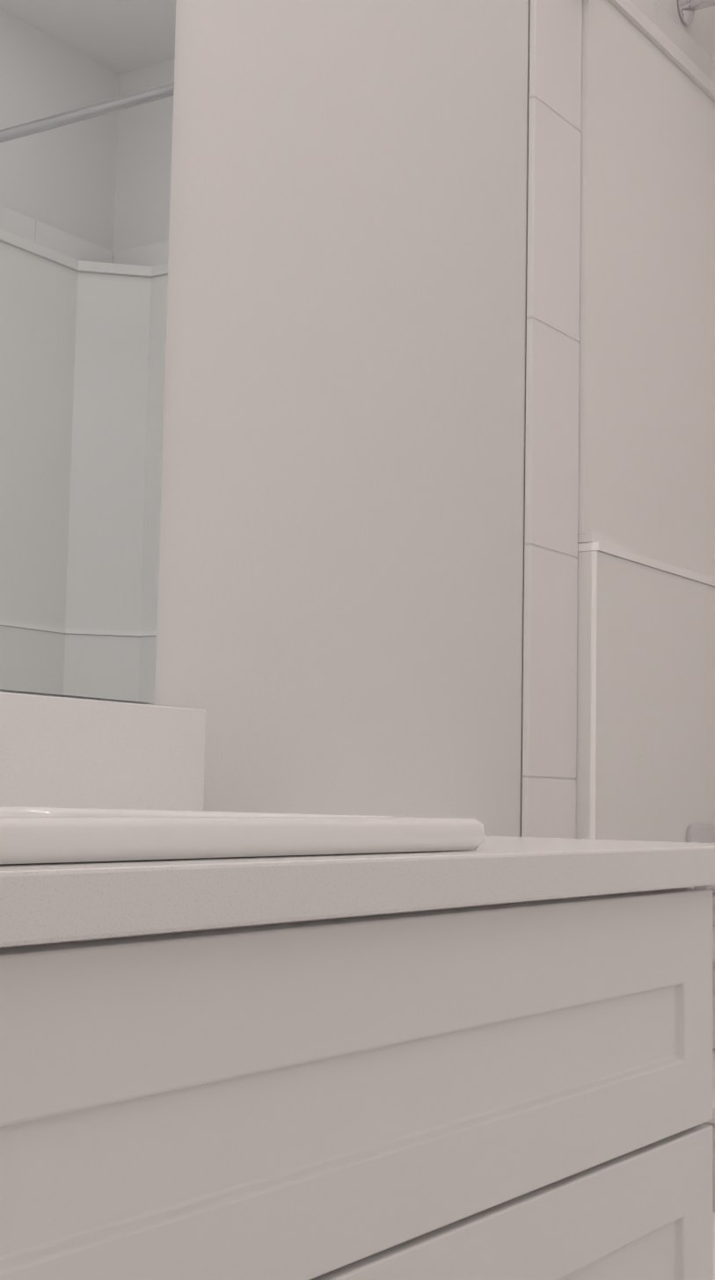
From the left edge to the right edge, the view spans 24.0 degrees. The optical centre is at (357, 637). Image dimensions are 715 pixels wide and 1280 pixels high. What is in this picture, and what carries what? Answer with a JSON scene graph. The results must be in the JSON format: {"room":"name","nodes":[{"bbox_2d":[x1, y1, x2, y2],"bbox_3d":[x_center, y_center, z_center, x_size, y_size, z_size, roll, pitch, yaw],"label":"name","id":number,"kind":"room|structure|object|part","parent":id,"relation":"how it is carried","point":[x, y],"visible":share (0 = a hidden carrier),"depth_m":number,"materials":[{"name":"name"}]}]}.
{"room":"bathroom","nodes":[
{"label":"bathroom","id":0,"kind":"room"},
{"bbox_2d":[0,0,714,836],"bbox_3d":[-0.445,-0.282,1.301,0.120,2.540,4.290,-2,-6,33],"label":"wall","id":1,"kind":"structure","parent":0,"point":[339,628],"depth_m":1.86,"materials":[{"name":"white paint"}]},
{"bbox_2d":[0,0,176,703],"bbox_3d":[-0.500,-0.553,1.118,0.005,1.126,1.176,-2,-6,33],"label":"mirror","id":2,"kind":"object","parent":1,"relation":"attached to","point":[86,99],"visible":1,"depth_m":1.49,"materials":[{"name":"clear glass"}]},
{"bbox_2d":[0,691,205,800],"bbox_3d":[-0.500,0.066,1.065,0.019,0.110,1.271,-2,-6,33],"label":"backsplash","id":3,"kind":"structure","parent":1,"relation":"attached to","point":[51,746],"depth_m":1.47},
{"bbox_3d":[0.349,0.987,0.641,2.080,0.080,4.290,-2,-6,33],"label":"floor","id":4,"kind":"structure","parent":0,"visible":0},
{"bbox_2d":[0,864,714,1279],"bbox_3d":[-0.287,0.544,0.859,0.566,0.817,1.249,-2,-6,33],"label":"bathroom vanity","id":5,"kind":"object","parent":4,"relation":"on","point":[237,1045],"depth_m":0.87,"materials":[{"name":"white paint"}]},
{"bbox_3d":[-0.072,0.222,0.769,0.020,0.171,1.211,-2,-6,33],"label":"drawer","id":6,"kind":"part","parent":5,"relation":"part of","materials":[{"name":"white paint"}]},
{"bbox_2d":[0,836,714,906],"bbox_3d":[-0.276,0.125,0.911,0.558,0.028,1.271,-2,-6,33],"label":"countertop","id":7,"kind":"structure","parent":5,"relation":"on","point":[24,881],"depth_m":0.80,"materials":[{"name":"white stone"}]},
{"bbox_2d":[0,797,509,860],"bbox_3d":[-0.269,0.163,0.861,0.435,0.151,0.619,-2,-6,33],"label":"sink","id":8,"kind":"object","parent":7,"relation":"in","point":[29,826],"depth_m":0.82,"materials":[{"name":"white ceramic"}]},
{"bbox_3d":[0.090,0.615,0.991,0.020,0.556,0.595,-2,-6,33],"label":"door","id":9,"kind":"part","parent":5,"relation":"part of","materials":[{"name":"white paint"}]},
{"bbox_2d":[521,0,714,1212],"bbox_3d":[1.114,0.004,2.131,1.557,2.188,0.906,-2,-6,33],"label":"bathtub","id":10,"kind":"object","parent":4,"relation":"on","point":[618,677],"visible":0.77,"depth_m":2.40,"materials":[{"name":"white plastic"}]},
{"bbox_2d":[712,1212,714,1279],"bbox_3d":[0.349,0.652,1.639,0.770,0.775,0.424,-2,-6,33],"label":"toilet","id":11,"kind":"object","parent":4,"relation":"on","point":[713,1246],"depth_m":1.68,"materials":[{"name":"white ceramic"}]}
]}

